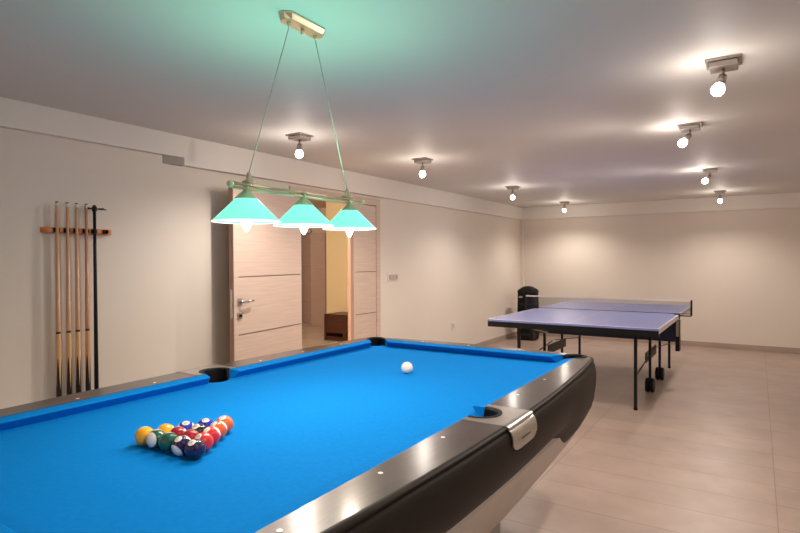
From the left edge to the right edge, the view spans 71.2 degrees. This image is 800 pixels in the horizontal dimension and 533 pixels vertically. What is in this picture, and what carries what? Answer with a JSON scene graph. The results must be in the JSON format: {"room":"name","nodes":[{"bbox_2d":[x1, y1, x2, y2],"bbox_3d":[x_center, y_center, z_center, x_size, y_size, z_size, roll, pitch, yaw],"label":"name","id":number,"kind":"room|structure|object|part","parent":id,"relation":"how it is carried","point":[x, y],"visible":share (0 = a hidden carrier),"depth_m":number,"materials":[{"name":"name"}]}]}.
{"room":"games hall","nodes":[
{"label":"games hall","id":0,"kind":"room"},
{"bbox_2d":[0,128,519,408],"bbox_3d":[-1.339,0.217,4.661,0.150,2.350,13.100,0,1,33],"label":"wall","id":1,"kind":"structure","parent":0,"point":[163,267],"depth_m":3.89,"materials":[{"name":"paint"}]},
{"bbox_2d":[40,227,111,234],"bbox_3d":[-1.978,0.452,3.465,0.065,1.377,0.440,0,1,33],"label":"cue rack","id":2,"kind":"object","parent":1,"relation":"attached to","point":[42,229],"visible":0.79,"depth_m":3.42,"materials":[{"name":"brown wood"}]},
{"bbox_2d":[55,201,61,396],"bbox_3d":[-2.039,0.366,3.333,0.033,1.507,0.033,0,1,33],"label":"pool cue","id":3,"kind":"object","parent":2,"relation":"in","point":[58,314],"visible":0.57,"depth_m":3.32,"materials":[{"name":"brown wood"}]},
{"bbox_2d":[66,202,71,394],"bbox_3d":[-2.006,0.365,3.383,0.033,1.507,0.033,0,1,33],"label":"pool cue","id":4,"kind":"object","parent":2,"relation":"in","point":[68,292],"visible":0.56,"depth_m":3.37,"materials":[{"name":"brown wood"}]},
{"bbox_2d":[75,203,81,392],"bbox_3d":[-1.977,0.364,3.429,0.033,1.507,0.033,0,1,33],"label":"pool cue","id":5,"kind":"object","parent":2,"relation":"in","point":[77,286],"visible":0.56,"depth_m":3.42,"materials":[{"name":"brown wood"}]},
{"bbox_2d":[85,204,90,390],"bbox_3d":[-1.946,0.363,3.477,0.033,1.507,0.033,0,1,33],"label":"pool cue","id":6,"kind":"object","parent":2,"relation":"in","point":[87,311],"visible":0.59,"depth_m":3.47,"materials":[{"name":"brown wood"}]},
{"bbox_2d":[84,205,106,388],"bbox_3d":[-1.914,0.359,3.527,0.028,1.490,0.135,0,1,33],"label":"stick","id":7,"kind":"object","parent":2,"relation":"in","point":[94,208],"visible":0.66,"depth_m":3.51,"materials":[{"name":"black paint"}]},
{"bbox_2d":[162,155,184,165],"bbox_3d":[-1.629,-0.763,4.015,0.053,0.055,0.145,0,1,33],"label":"trim","id":8,"kind":"structure","parent":1,"relation":"attached to","point":[179,161],"depth_m":4.02,"materials":[{"name":"beige paint"}]},
{"bbox_2d":[0,97,522,219],"bbox_3d":[-1.259,-0.851,4.593,0.052,0.212,12.800,0,1,33],"label":"ceiling beam","id":9,"kind":"structure","parent":1,"relation":"attached to","point":[14,114],"depth_m":4.35,"materials":[{"name":"paint"}]},
{"bbox_2d":[228,185,301,361],"bbox_3d":[-1.079,0.324,4.675,0.092,1.917,0.916,0,1,24],"label":"door","id":10,"kind":"structure","parent":1,"relation":"in","point":[265,282],"depth_m":4.62,"materials":[{"name":"laminate"}]},
{"bbox_3d":[-1.287,0.287,4.267,0.022,0.220,0.002,0,1,24],"label":"strike plate","id":11,"kind":"part","parent":10,"relation":"part of","materials":[{"name":"silver metal"}]},
{"bbox_3d":[-1.192,0.272,4.359,0.042,0.020,0.135,0,1,24],"label":"lever handle","id":12,"kind":"part","parent":10,"relation":"part of","materials":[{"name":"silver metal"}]},
{"bbox_2d":[289,186,380,336],"bbox_3d":[-0.674,0.269,5.691,0.178,2.015,1.420,0,1,33],"label":"trim","id":13,"kind":"structure","parent":1,"relation":"attached to","point":[367,201],"depth_m":6.18,"materials":[{"name":"laminate"}]},
{"bbox_2d":[347,204,375,339],"bbox_3d":[-0.402,0.302,5.983,0.042,1.922,0.455,0,1,33],"label":"door","id":14,"kind":"structure","parent":1,"relation":"in","point":[361,244],"depth_m":5.95,"materials":[{"name":"laminate"}]},
{"bbox_3d":[-0.487,0.264,5.812,0.003,0.220,0.020,0,1,33],"label":"bolt plate","id":15,"kind":"part","parent":14,"relation":"part of","materials":[{"name":"silver metal"}]},
{"bbox_2d":[388,273,397,280],"bbox_3d":[-0.086,0.123,6.466,0.013,0.083,0.190,0,1,33],"label":"light switch","id":16,"kind":"object","parent":1,"relation":"attached to","point":[391,277],"visible":1,"depth_m":6.47,"materials":[{"name":"beige plastic"}]},
{"bbox_2d":[451,322,454,329],"bbox_3d":[0.739,0.824,7.758,0.012,0.100,0.110,0,1,33],"label":"wall outlet","id":17,"kind":"object","parent":1,"relation":"attached to","point":[452,323],"visible":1,"depth_m":7.74,"materials":[{"name":"beige plastic"}]},
{"bbox_2d":[476,331,516,344],"bbox_3d":[-1.265,1.255,4.630,0.012,0.075,12.800,0,1,33],"label":"baseboard","id":18,"kind":"structure","parent":1,"relation":"attached to","point":[503,337],"depth_m":9.10,"materials":[{"name":"wood"}]},
{"bbox_2d":[308,199,325,207],"bbox_3d":[-2.427,-1.218,9.848,7.285,0.100,10.000,0,1,33],"label":"ceiling","id":19,"kind":"structure","parent":0,"point":[317,204],"depth_m":10.46,"materials":[{"name":"paint"}]},
{"bbox_2d":[308,208,326,313],"bbox_3d":[-2.544,0.005,12.068,4.700,2.400,0.140,0,1,33],"label":"wall","id":20,"kind":"structure","parent":0,"point":[322,210],"depth_m":11.36,"materials":[{"name":"paint"}]},
{"bbox_2d":[301,233,310,323],"bbox_3d":[-2.011,0.251,11.921,0.082,1.892,0.878,-1,1,-26],"label":"door","id":21,"kind":"structure","parent":20,"relation":"in","point":[305,239],"depth_m":11.89,"materials":[{"name":"laminate"}]},
{"bbox_2d":[306,230,325,325],"bbox_3d":[-2.050,0.223,11.654,1.300,1.970,0.030,0,1,33],"label":"trim","id":22,"kind":"structure","parent":20,"relation":"attached to","point":[318,240],"depth_m":11.39,"materials":[{"name":"laminate"}]},
{"bbox_2d":[326,202,347,336],"bbox_3d":[-0.115,0.029,9.254,2.745,2.400,0.140,0,1,33],"label":"wall","id":23,"kind":"structure","parent":0,"point":[336,241],"depth_m":9.81,"materials":[{"name":"paint"}]},
{"bbox_2d":[0,0,799,207],"bbox_3d":[1.315,-0.999,2.943,6.465,0.100,13.100,0,1,33],"label":"ceiling","id":24,"kind":"structure","parent":0,"point":[578,102],"depth_m":2.88,"materials":[{"name":"paint"}]},
{"bbox_2d":[211,10,375,236],"bbox_3d":[-0.369,-0.526,2.128,0.229,0.810,0.797,0,1,33],"label":"pendant lamp","id":25,"kind":"object","parent":24,"relation":"hanging from","point":[245,209],"visible":1,"depth_m":2.06,"materials":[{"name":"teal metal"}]},
{"bbox_3d":[-0.558,-0.272,1.835,0.023,0.023,0.023,0,1,33],"label":"knob","id":26,"kind":"part","parent":25,"relation":"part of","materials":[{"name":"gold metal"}]},
{"bbox_3d":[-0.521,-0.192,1.893,0.228,0.080,0.228,0,1,33],"label":"lamp shade","id":27,"kind":"part","parent":25,"relation":"part of","materials":[{"name":"green glass"}]},
{"bbox_3d":[-0.521,-0.170,1.894,0.038,0.106,0.038,0,1,33],"label":"candle bulb","id":28,"kind":"part","parent":25,"relation":"part of","materials":[{"name":"white glass"}]},
{"bbox_3d":[-0.462,-0.602,1.982,0.003,0.567,0.203,0,1,33],"label":"suspension cord","id":29,"kind":"part","parent":25,"relation":"part of","materials":[{"name":"grey plastic"}]},
{"bbox_3d":[-0.368,-0.196,2.132,0.228,0.080,0.228,0,1,33],"label":"lamp shade","id":30,"kind":"part","parent":25,"relation":"part of","materials":[{"name":"green glass"}]},
{"bbox_3d":[-0.367,-0.174,2.133,0.038,0.106,0.038,0,1,33],"label":"candle bulb","id":31,"kind":"part","parent":25,"relation":"part of","materials":[{"name":"white glass"}]},
{"bbox_3d":[-0.278,-0.606,2.271,0.003,0.567,0.199,0,1,33],"label":"suspension cord","id":32,"kind":"part","parent":25,"relation":"part of","materials":[{"name":"grey plastic"}]},
{"bbox_3d":[-0.214,-0.200,2.372,0.228,0.080,0.228,0,1,33],"label":"lamp shade","id":33,"kind":"part","parent":25,"relation":"part of","materials":[{"name":"green glass"}]},
{"bbox_3d":[-0.214,-0.178,2.372,0.038,0.106,0.038,0,1,33],"label":"candle bulb","id":34,"kind":"part","parent":25,"relation":"part of","materials":[{"name":"white glass"}]},
{"bbox_2d":[285,132,313,157],"bbox_3d":[-0.728,-0.871,4.051,0.144,0.165,0.144,0,1,33],"label":"ceiling spotlight","id":35,"kind":"object","parent":24,"relation":"hanging from","point":[299,137],"visible":1,"depth_m":4.03,"materials":[{"name":"silver metal"}]},
{"bbox_3d":[-0.730,-0.817,4.048,0.057,0.058,0.057,0,1,33],"label":"bulb","id":36,"kind":"part","parent":35,"relation":"part of","materials":[{"name":"white glass"}]},
{"bbox_3d":[-0.728,-0.948,4.050,0.144,0.010,0.144,0,1,33],"label":"ceiling plate","id":37,"kind":"part","parent":35,"relation":"part of","materials":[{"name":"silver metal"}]},
{"bbox_2d":[412,157,432,177],"bbox_3d":[0.205,-0.887,5.045,0.144,0.165,0.144,0,1,33],"label":"ceiling spotlight","id":38,"kind":"object","parent":24,"relation":"hanging from","point":[424,160],"visible":1,"depth_m":5.02,"materials":[{"name":"silver metal"}]},
{"bbox_3d":[0.203,-0.834,5.042,0.057,0.058,0.057,0,1,33],"label":"bulb","id":39,"kind":"part","parent":38,"relation":"part of","materials":[{"name":"white glass"}]},
{"bbox_3d":[0.205,-0.965,5.044,0.144,0.010,0.144,0,1,33],"label":"ceiling plate","id":40,"kind":"part","parent":38,"relation":"part of","materials":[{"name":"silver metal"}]},
{"bbox_2d":[505,185,519,199],"bbox_3d":[1.409,-0.917,6.981,0.144,0.165,0.144,0,1,33],"label":"ceiling spotlight","id":41,"kind":"object","parent":24,"relation":"hanging from","point":[515,187],"visible":1,"depth_m":6.96,"materials":[{"name":"white glass"}]},
{"bbox_2d":[560,201,569,211],"bbox_3d":[2.614,-0.947,8.881,0.144,0.165,0.144,0,1,33],"label":"ceiling spotlight","id":42,"kind":"object","parent":24,"relation":"hanging from","point":[561,202],"visible":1,"depth_m":8.85,"materials":[{"name":"silver metal"}]},
{"bbox_2d":[677,122,702,146],"bbox_3d":[1.975,-0.888,3.804,0.145,0.150,0.144,0,1,33],"label":"ceiling spotlight","id":43,"kind":"object","parent":24,"relation":"hanging from","point":[695,126],"visible":1,"depth_m":3.78,"materials":[{"name":"silver metal"}]},
{"bbox_3d":[1.928,-0.844,3.810,0.060,0.063,0.057,0,1,33],"label":"bulb","id":44,"kind":"part","parent":43,"relation":"part of","materials":[{"name":"white glass"}]},
{"bbox_3d":[1.975,-0.958,3.803,0.144,0.010,0.144,0,1,33],"label":"ceiling plate","id":45,"kind":"part","parent":43,"relation":"part of","materials":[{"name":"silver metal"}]},
{"bbox_2d":[701,167,718,183],"bbox_3d":[3.155,-0.917,5.684,0.146,0.150,0.144,0,1,33],"label":"ceiling spotlight","id":46,"kind":"object","parent":24,"relation":"hanging from","point":[705,170],"visible":1,"depth_m":5.67,"materials":[{"name":"silver metal"}]},
{"bbox_3d":[3.109,-0.873,5.693,0.060,0.063,0.058,0,1,33],"label":"bulb","id":47,"kind":"part","parent":46,"relation":"part of","materials":[{"name":"white glass"}]},
{"bbox_2d":[714,190,725,202],"bbox_3d":[4.325,-0.939,7.547,0.144,0.165,0.144,0,1,33],"label":"ceiling spotlight","id":48,"kind":"object","parent":24,"relation":"hanging from","point":[720,192],"visible":1,"depth_m":7.53,"materials":[{"name":"white glass"}]},
{"bbox_2d":[704,53,741,95],"bbox_3d":[1.489,-0.865,2.572,0.144,0.162,0.144,0,1,33],"label":"ceiling spotlight","id":49,"kind":"object","parent":24,"relation":"hanging from","point":[728,63],"visible":1,"depth_m":2.55,"materials":[{"name":"silver metal"}]},
{"bbox_3d":[1.462,-0.815,2.569,0.057,0.062,0.058,0,1,33],"label":"bulb","id":50,"kind":"part","parent":49,"relation":"part of","materials":[{"name":"white glass"}]},
{"bbox_3d":[1.489,-0.940,2.571,0.144,0.010,0.144,0,1,33],"label":"ceiling plate","id":51,"kind":"part","parent":49,"relation":"part of","materials":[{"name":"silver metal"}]},
{"bbox_2d":[302,321,799,532],"bbox_3d":[-1.158,1.325,5.987,13.600,0.100,15.200,0,1,33],"label":"floor","id":52,"kind":"structure","parent":0,"point":[715,447],"depth_m":3.91,"materials":[{"name":"tile"}]},
{"bbox_2d":[0,337,595,532],"bbox_3d":[-0.295,0.903,2.257,1.673,0.829,2.780,0,1,33],"label":"pool table","id":53,"kind":"object","parent":52,"relation":"on","point":[336,437],"visible":1,"depth_m":1.72,"materials":[{"name":"fabric"}]},
{"bbox_2d":[0,523,16,532],"bbox_3d":[-0.971,0.528,1.200,1.154,0.039,0.052,0,1,33],"label":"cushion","id":54,"kind":"object","parent":53,"relation":"on","point":[3,529],"depth_m":1.09,"materials":[{"name":"blue fabric"}]},
{"bbox_3d":[-1.295,0.521,2.047,0.142,0.045,1.208,0,1,33],"label":"rail","id":55,"kind":"part","parent":53,"relation":"part of","materials":[{"name":"blue fabric"}]},
{"bbox_2d":[0,374,209,430],"bbox_3d":[-1.174,0.518,2.056,0.052,0.039,1.142,0,1,33],"label":"cushion","id":56,"kind":"object","parent":53,"relation":"on","point":[22,420],"depth_m":2.10,"materials":[{"name":"blue fabric"}]},
{"bbox_2d":[134,426,152,445],"bbox_3d":[-0.772,0.513,1.690,0.057,0.057,0.057,-1,1,-30],"label":"ball","id":57,"kind":"object","parent":53,"relation":"on","point":[141,434],"visible":0.71,"depth_m":1.67,"materials":[{"name":"yellow plastic"}]},
{"bbox_2d":[146,429,164,448],"bbox_3d":[-0.723,0.513,1.660,0.057,0.057,0.057,0,1,16],"label":"ball","id":58,"kind":"object","parent":53,"relation":"on","point":[152,440],"visible":0.66,"depth_m":1.64,"materials":[{"name":"plastic"}]},
{"bbox_2d":[157,423,173,432],"bbox_3d":[-0.721,0.512,1.719,0.057,0.057,0.057,-1,1,-30],"label":"ball","id":59,"kind":"object","parent":53,"relation":"on","point":[166,427],"visible":0.35,"depth_m":1.71,"materials":[{"name":"yellow plastic"}]},
{"bbox_2d":[158,432,177,452],"bbox_3d":[-0.674,0.513,1.630,0.057,0.057,0.057,-1,1,-30],"label":"ball","id":60,"kind":"object","parent":53,"relation":"on","point":[165,441],"visible":0.77,"depth_m":1.61,"materials":[{"name":"green plastic"}]},
{"bbox_2d":[169,426,185,435],"bbox_3d":[-0.672,0.513,1.689,0.057,0.057,0.057,-1,1,-30],"label":"ball","id":61,"kind":"object","parent":53,"relation":"on","point":[178,430],"visible":0.27,"depth_m":1.68,"materials":[{"name":"red plastic"}]},
{"bbox_2d":[171,435,190,455],"bbox_3d":[-0.625,0.513,1.601,0.057,0.057,0.057,-1,1,-40],"label":"ball","id":62,"kind":"object","parent":53,"relation":"on","point":[178,445],"visible":0.83,"depth_m":1.58,"materials":[{"name":"purple plastic"}]},
{"bbox_2d":[178,421,193,429],"bbox_3d":[-0.670,0.512,1.748,0.057,0.057,0.057,-1,1,-31],"label":"ball","id":63,"kind":"object","parent":53,"relation":"on","point":[187,425],"visible":0.34,"depth_m":1.73,"materials":[{"name":"blue plastic"}]},
{"bbox_2d":[182,429,198,439],"bbox_3d":[-0.623,0.513,1.659,0.057,0.057,0.057,-1,1,-31],"label":"ball","id":64,"kind":"object","parent":53,"relation":"on","point":[191,433],"visible":0.24,"depth_m":1.65,"materials":[{"name":"red plastic"}]},
{"bbox_2d":[184,438,205,459],"bbox_3d":[-0.576,0.514,1.571,0.057,0.057,0.057,-1,1,-31],"label":"ball","id":65,"kind":"object","parent":53,"relation":"on","point":[195,449],"visible":1,"depth_m":1.55,"materials":[{"name":"blue plastic"}]},
{"bbox_2d":[190,423,206,432],"bbox_3d":[-0.621,0.512,1.718,0.057,0.057,0.057,-1,1,-32],"label":"ball","id":66,"kind":"object","parent":53,"relation":"on","point":[199,427],"visible":0.39,"depth_m":1.70,"materials":[{"name":"black plastic"}]},
{"bbox_2d":[194,432,213,451],"bbox_3d":[-0.574,0.513,1.629,0.057,0.057,0.057,-1,1,-28],"label":"ball","id":67,"kind":"object","parent":53,"relation":"on","point":[206,437],"visible":0.67,"depth_m":1.62,"materials":[{"name":"red plastic"}]},
{"bbox_2d":[198,418,212,426],"bbox_3d":[-0.619,0.511,1.777,0.057,0.057,0.057,-1,1,-31],"label":"ball","id":68,"kind":"object","parent":53,"relation":"on","point":[207,422],"visible":0.32,"depth_m":1.76,"materials":[{"name":"blue plastic"}]},
{"bbox_3d":[-0.912,0.511,2.646,0.143,0.046,0.216,0,1,33],"label":"pocket plate","id":69,"kind":"part","parent":53,"relation":"part of","materials":[{"name":"metal"}]},
{"bbox_2d":[202,426,220,444],"bbox_3d":[-0.572,0.512,1.688,0.057,0.057,0.057,-1,1,-33],"label":"ball","id":70,"kind":"object","parent":53,"relation":"on","point":[214,431],"visible":0.51,"depth_m":1.68,"materials":[{"name":"red plastic"}]},
{"bbox_2d":[210,421,226,438],"bbox_3d":[-0.570,0.511,1.747,0.057,0.057,0.057,-1,1,-33],"label":"ball","id":71,"kind":"object","parent":53,"relation":"on","point":[220,425],"visible":0.65,"depth_m":1.73,"materials":[{"name":"orange plastic"}]},
{"bbox_2d":[216,415,233,432],"bbox_3d":[-0.568,0.511,1.806,0.057,0.057,0.057,-1,1,-27],"label":"ball","id":72,"kind":"object","parent":53,"relation":"on","point":[227,420],"visible":0.62,"depth_m":1.79,"materials":[{"name":"orange plastic"}]},
{"bbox_3d":[-0.527,0.502,3.245,0.142,0.045,1.208,0,1,33],"label":"rail","id":73,"kind":"part","parent":53,"relation":"part of","materials":[{"name":"blue fabric"}]},
{"bbox_2d":[229,340,370,377],"bbox_3d":[-0.485,0.502,3.132,0.052,0.039,1.142,0,1,33],"label":"cushion","id":74,"kind":"object","parent":53,"relation":"on","point":[257,368],"depth_m":3.00,"materials":[{"name":"blue fabric"}]},
{"bbox_2d":[232,417,464,532],"bbox_3d":[-0.108,0.522,1.373,0.052,0.039,1.142,0,1,33],"label":"cushion","id":75,"kind":"object","parent":53,"relation":"on","point":[270,520],"depth_m":1.30,"materials":[{"name":"blue fabric"}]},
{"bbox_3d":[-0.066,0.525,1.259,0.142,0.045,1.208,0,1,33],"label":"rail","id":76,"kind":"part","parent":53,"relation":"part of","materials":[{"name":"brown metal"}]},
{"bbox_2d":[401,362,412,373],"bbox_3d":[0.035,0.496,2.738,0.057,0.057,0.057,0,1,33],"label":"cue ball","id":77,"kind":"object","parent":53,"relation":"on","point":[406,367],"visible":1,"depth_m":2.72,"materials":[{"name":"white plastic"}]},
{"bbox_3d":[0.313,0.669,1.865,0.213,0.351,2.660,0,1,33],"label":"panel","id":78,"kind":"part","parent":53,"relation":"part of","materials":[{"name":"laminate"}]},
{"bbox_2d":[385,339,561,361],"bbox_3d":[0.378,0.495,3.305,1.154,0.039,0.052,0,1,33],"label":"cushion","id":79,"kind":"object","parent":53,"relation":"on","point":[520,355],"depth_m":3.26,"materials":[{"name":"blue fabric"}]},
{"bbox_3d":[0.418,0.496,3.369,1.399,0.045,0.099,0,1,33],"label":"rail","id":80,"kind":"part","parent":53,"relation":"part of","materials":[{"name":"blue fabric"}]},
{"bbox_3d":[0.318,0.515,1.859,0.143,0.046,0.216,0,1,33],"label":"pocket plate","id":81,"kind":"part","parent":53,"relation":"part of","materials":[{"name":"metal"}]},
{"bbox_3d":[-0.099,1.153,2.564,1.120,0.250,0.190,0,1,33],"label":"leg","id":82,"kind":"part","parent":53,"relation":"part of","materials":[{"name":"grey paint"}]},
{"bbox_2d":[473,358,572,416],"bbox_3d":[0.581,0.505,2.449,0.052,0.039,1.142,0,1,33],"label":"cushion","id":83,"kind":"object","parent":53,"relation":"on","point":[481,409],"depth_m":2.23,"materials":[{"name":"blue fabric"}]},
{"bbox_3d":[0.702,0.506,2.458,0.142,0.045,1.208,0,1,33],"label":"rail","id":84,"kind":"part","parent":53,"relation":"part of","materials":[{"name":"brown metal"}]},
{"bbox_2d":[324,312,347,341],"bbox_3d":[-0.636,0.997,9.229,1.220,0.470,0.450,0,1,33],"label":"bench","id":85,"kind":"object","parent":52,"relation":"on","point":[336,323],"visible":0.26,"depth_m":9.26,"materials":[{"name":"brown wood"}]},
{"bbox_3d":[-1.133,1.030,9.548,0.040,0.400,0.450,0,1,33],"label":"panel","id":86,"kind":"part","parent":85,"relation":"part of","materials":[{"name":"brown wood"}]},
{"bbox_3d":[-0.637,0.812,9.227,1.220,0.040,0.450,0,1,33],"label":"seat panel","id":87,"kind":"part","parent":85,"relation":"part of","materials":[{"name":"brown wood"}]},
{"bbox_3d":[-0.748,0.970,9.054,1.140,0.270,0.025,0,1,33],"label":"panel","id":88,"kind":"part","parent":85,"relation":"part of","materials":[{"name":"brown wood"}]},
{"bbox_2d":[517,286,539,340],"bbox_3d":[2.126,0.773,9.295,0.336,0.890,0.317,0,1,33],"label":"bag","id":89,"kind":"object","parent":52,"relation":"on","point":[526,290],"visible":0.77,"depth_m":9.20,"materials":[{"name":"black fabric"}]},
{"bbox_2d":[488,301,689,409],"bbox_3d":[2.236,0.876,6.181,1.576,0.761,2.740,0,1,33],"label":"table","id":90,"kind":"object","parent":52,"relation":"on","point":[660,326],"visible":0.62,"depth_m":5.66,"materials":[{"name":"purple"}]},
{"bbox_3d":[1.178,0.888,5.531,0.026,0.722,0.026,0,1,33],"label":"leg","id":91,"kind":"part","parent":90,"relation":"part of","materials":[{"name":"black paint"}]},
{"bbox_3d":[1.603,0.823,6.194,0.024,0.612,0.024,0,1,33],"label":"leg","id":92,"kind":"part","parent":90,"relation":"part of","materials":[{"name":"black paint"}]},
{"bbox_2d":[548,338,565,351],"bbox_3d":[1.815,0.915,6.451,0.012,0.100,0.660,0,1,33],"label":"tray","id":93,"kind":"object","parent":90,"relation":"on","point":[557,345],"depth_m":6.44,"materials":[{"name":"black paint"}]},
{"bbox_3d":[1.864,0.549,5.598,1.525,0.052,1.366,0,1,33],"label":"apron frame","id":94,"kind":"part","parent":90,"relation":"part of","materials":[{"name":"black paint"}]},
{"bbox_3d":[2.384,0.859,7.414,0.026,0.722,0.026,0,1,33],"label":"leg","id":95,"kind":"part","parent":90,"relation":"part of","materials":[{"name":"black paint"}]},
{"bbox_3d":[2.187,0.667,6.103,1.480,0.200,0.020,0,1,33],"label":"under panel","id":96,"kind":"part","parent":90,"relation":"part of","materials":[{"name":"black metal"}]},
{"bbox_2d":[524,295,691,318],"bbox_3d":[2.234,0.441,6.176,1.777,0.200,0.028,0,1,33],"label":"net","id":97,"kind":"object","parent":90,"relation":"on","point":[690,301],"visible":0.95,"depth_m":6.08,"materials":[{"name":"fabric"}]},
{"bbox_3d":[1.537,0.424,6.622,0.122,0.170,0.018,0,1,33],"label":"net post","id":98,"kind":"part","parent":97,"relation":"part of","materials":[{"name":"black paint"}]},
{"bbox_3d":[2.234,0.485,6.176,1.743,0.006,0.006,0,1,33],"label":"cord","id":99,"kind":"part","parent":97,"relation":"part of","materials":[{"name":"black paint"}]},
{"bbox_3d":[2.930,0.428,5.729,0.122,0.170,0.018,0,1,33],"label":"net post","id":100,"kind":"part","parent":97,"relation":"part of","materials":[{"name":"black paint"}]},
{"bbox_3d":[2.088,0.891,4.948,0.026,0.722,0.026,0,1,33],"label":"leg","id":101,"kind":"part","parent":90,"relation":"part of","materials":[{"name":"black paint"}]},
{"bbox_3d":[2.513,0.826,5.611,0.024,0.612,0.024,0,1,33],"label":"leg","id":102,"kind":"part","parent":90,"relation":"part of","materials":[{"name":"black paint"}]},
{"bbox_2d":[645,344,655,362],"bbox_3d":[2.657,0.917,5.912,0.012,0.100,0.660,0,1,33],"label":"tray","id":103,"kind":"object","parent":90,"relation":"on","point":[647,353],"depth_m":5.74,"materials":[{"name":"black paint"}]},
{"bbox_3d":[2.869,0.817,6.167,0.024,0.612,0.024,0,1,33],"label":"leg","id":104,"kind":"part","parent":90,"relation":"part of","materials":[{"name":"black paint"}]},
{"bbox_3d":[3.294,0.862,6.831,0.026,0.722,0.026,0,1,33],"label":"leg","id":105,"kind":"part","parent":90,"relation":"part of","materials":[{"name":"black paint"}]},
{"bbox_2d":[525,207,799,347],"bbox_3d":[4.875,0.141,8.370,6.315,2.350,0.150,0,1,33],"label":"wall","id":106,"kind":"structure","parent":0,"point":[739,270],"depth_m":8.54,"materials":[{"name":"paint"}]},
{"bbox_2d":[520,219,524,287],"bbox_3d":[2.185,0.186,9.969,0.060,2.045,0.060,0,1,33],"label":"trim","id":107,"kind":"structure","parent":106,"relation":"attached to","point":[522,222],"depth_m":9.94,"materials":[{"name":"paint"}]},
{"bbox_2d":[523,192,799,219],"bbox_3d":[4.774,-0.930,8.297,6.113,0.205,0.055,0,1,33],"label":"trim","id":108,"kind":"structure","parent":106,"relation":"attached to","point":[782,200],"depth_m":8.65,"materials":[{"name":"paint"}]},
{"bbox_2d":[539,333,799,353],"bbox_3d":[4.773,1.179,8.355,6.165,0.075,0.012,0,1,33],"label":"baseboard","id":109,"kind":"structure","parent":106,"relation":"attached to","point":[683,342],"depth_m":8.40,"materials":[{"name":"wood"}]}
]}

